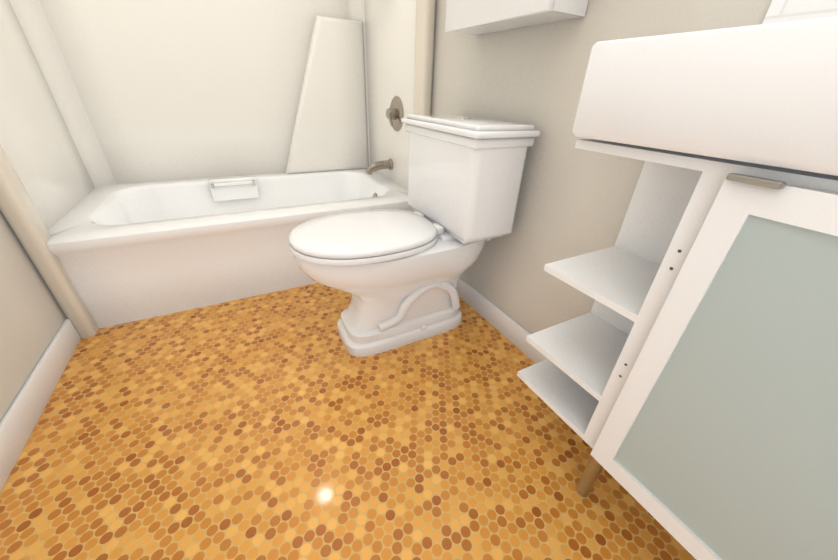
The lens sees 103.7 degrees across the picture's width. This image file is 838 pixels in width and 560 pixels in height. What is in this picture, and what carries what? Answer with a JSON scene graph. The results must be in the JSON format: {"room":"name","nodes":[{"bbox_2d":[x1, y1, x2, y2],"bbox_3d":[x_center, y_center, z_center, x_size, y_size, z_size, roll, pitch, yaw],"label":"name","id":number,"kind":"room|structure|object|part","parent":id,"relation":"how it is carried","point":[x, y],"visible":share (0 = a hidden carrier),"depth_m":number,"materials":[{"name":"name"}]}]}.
{"room":"bathroom","nodes":[
{"label":"bathroom","id":0,"kind":"room"},
{"bbox_2d":[0,211,66,421],"bbox_3d":[-1.041,-0.553,0.098,0.120,2.610,3.510,-13,33,-25],"label":"wall","id":1,"kind":"structure","parent":0,"point":[33,317],"depth_m":1.06,"materials":[{"name":"paint"}]},
{"bbox_2d":[0,319,80,491],"bbox_3d":[-0.870,0.670,0.503,0.013,0.100,2.088,-13,33,-25],"label":"baseboard","id":2,"kind":"structure","parent":1,"relation":"attached to","point":[20,419],"depth_m":1.00,"materials":[{"name":"paint"}]},
{"bbox_2d":[0,283,695,559],"bbox_3d":[-0.332,0.442,1.136,1.831,0.100,3.510,-13,33,-25],"label":"floor","id":3,"kind":"structure","parent":0,"point":[282,425],"depth_m":0.94,"materials":[{"name":"orange tile"}]},
{"bbox_2d":[0,0,435,338],"bbox_3d":[-0.842,-1.103,1.440,1.587,2.235,0.920,-13,33,-25],"label":"bathtub","id":4,"kind":"object","parent":3,"relation":"on","point":[160,157],"visible":0.9,"depth_m":1.69,"materials":[{"name":"ceramic"}]},
{"bbox_2d":[34,167,421,330],"bbox_3d":[-0.874,-0.310,1.899,1.551,0.400,0.873,-13,33,-25],"label":"tub","id":5,"kind":"object","parent":4,"relation":"in","point":[130,250],"depth_m":1.51,"materials":[{"name":"ceramic"}]},
{"bbox_2d":[289,114,539,356],"bbox_3d":[-0.083,-0.158,1.253,0.774,0.837,0.500,-13,33,-25],"label":"toilet","id":6,"kind":"object","parent":3,"relation":"on","point":[396,274],"visible":1,"depth_m":1.13,"materials":[{"name":"ceramic"}]},
{"bbox_3d":[-0.187,-0.178,1.177,0.529,0.041,0.394,-13,33,-25],"label":"lid","id":7,"kind":"part","parent":6,"relation":"part of","materials":[{"name":"plastic"}]},
{"bbox_3d":[0.150,-0.386,1.260,0.233,0.351,0.478,-13,33,-25],"label":"tank","id":8,"kind":"part","parent":6,"relation":"part of","materials":[{"name":"ceramic"}]},
{"bbox_3d":[0.155,-0.552,1.163,0.250,0.034,0.500,-13,33,-25],"label":"tank lid","id":9,"kind":"part","parent":6,"relation":"part of","materials":[{"name":"ceramic"}]},
{"bbox_2d":[517,16,837,559],"bbox_3d":[0.591,0.040,0.514,0.309,1.282,0.770,-13,33,-25],"label":"bathroom vanity","id":10,"kind":"object","parent":3,"relation":"on","point":[681,381],"visible":1,"depth_m":0.49,"materials":[{"name":"wood"}]},
{"bbox_3d":[0.527,0.237,0.429,0.018,0.632,0.474,-13,33,-25],"label":"door frame","id":11,"kind":"part","parent":10,"relation":"part of","materials":[{"name":"white wood"}]},
{"bbox_3d":[0.528,0.237,0.430,0.008,0.548,0.390,-13,33,-25],"label":"door glass","id":12,"kind":"part","parent":10,"relation":"part of","materials":[{"name":"grey glass"}]},
{"bbox_3d":[0.429,-0.127,0.421,0.014,0.008,0.056,-13,33,-25],"label":"door handle","id":13,"kind":"part","parent":10,"relation":"part of","materials":[{"name":"silver metal"}]},
{"bbox_2d":[431,0,771,333],"bbox_3d":[0.469,-0.909,0.819,0.120,2.610,3.510,-13,33,-25],"label":"wall","id":14,"kind":"structure","parent":0,"point":[572,201],"depth_m":1.05,"materials":[{"name":"paint"}]},
{"bbox_2d":[457,278,547,362],"bbox_3d":[0.523,0.342,1.168,0.013,0.100,2.088,-13,33,-25],"label":"baseboard","id":15,"kind":"structure","parent":14,"relation":"attached to","point":[515,333],"depth_m":1.43,"materials":[{"name":"paint"}]},
{"bbox_2d":[445,0,588,35],"bbox_3d":[0.279,-1.207,0.759,0.137,0.992,0.474,-13,33,-25],"label":"upper cabinet","id":16,"kind":"object","parent":14,"relation":"attached to","point":[475,17],"visible":1,"depth_m":0.95,"materials":[{"name":"paint"}]},
{"bbox_2d":[762,0,837,23],"bbox_3d":[0.825,-0.340,0.203,0.008,0.285,0.886,-13,33,-25],"label":"tile backsplash","id":17,"kind":"structure","parent":14,"relation":"attached to","point":[778,11],"depth_m":0.55,"materials":[{"name":"white tile"}]}
]}

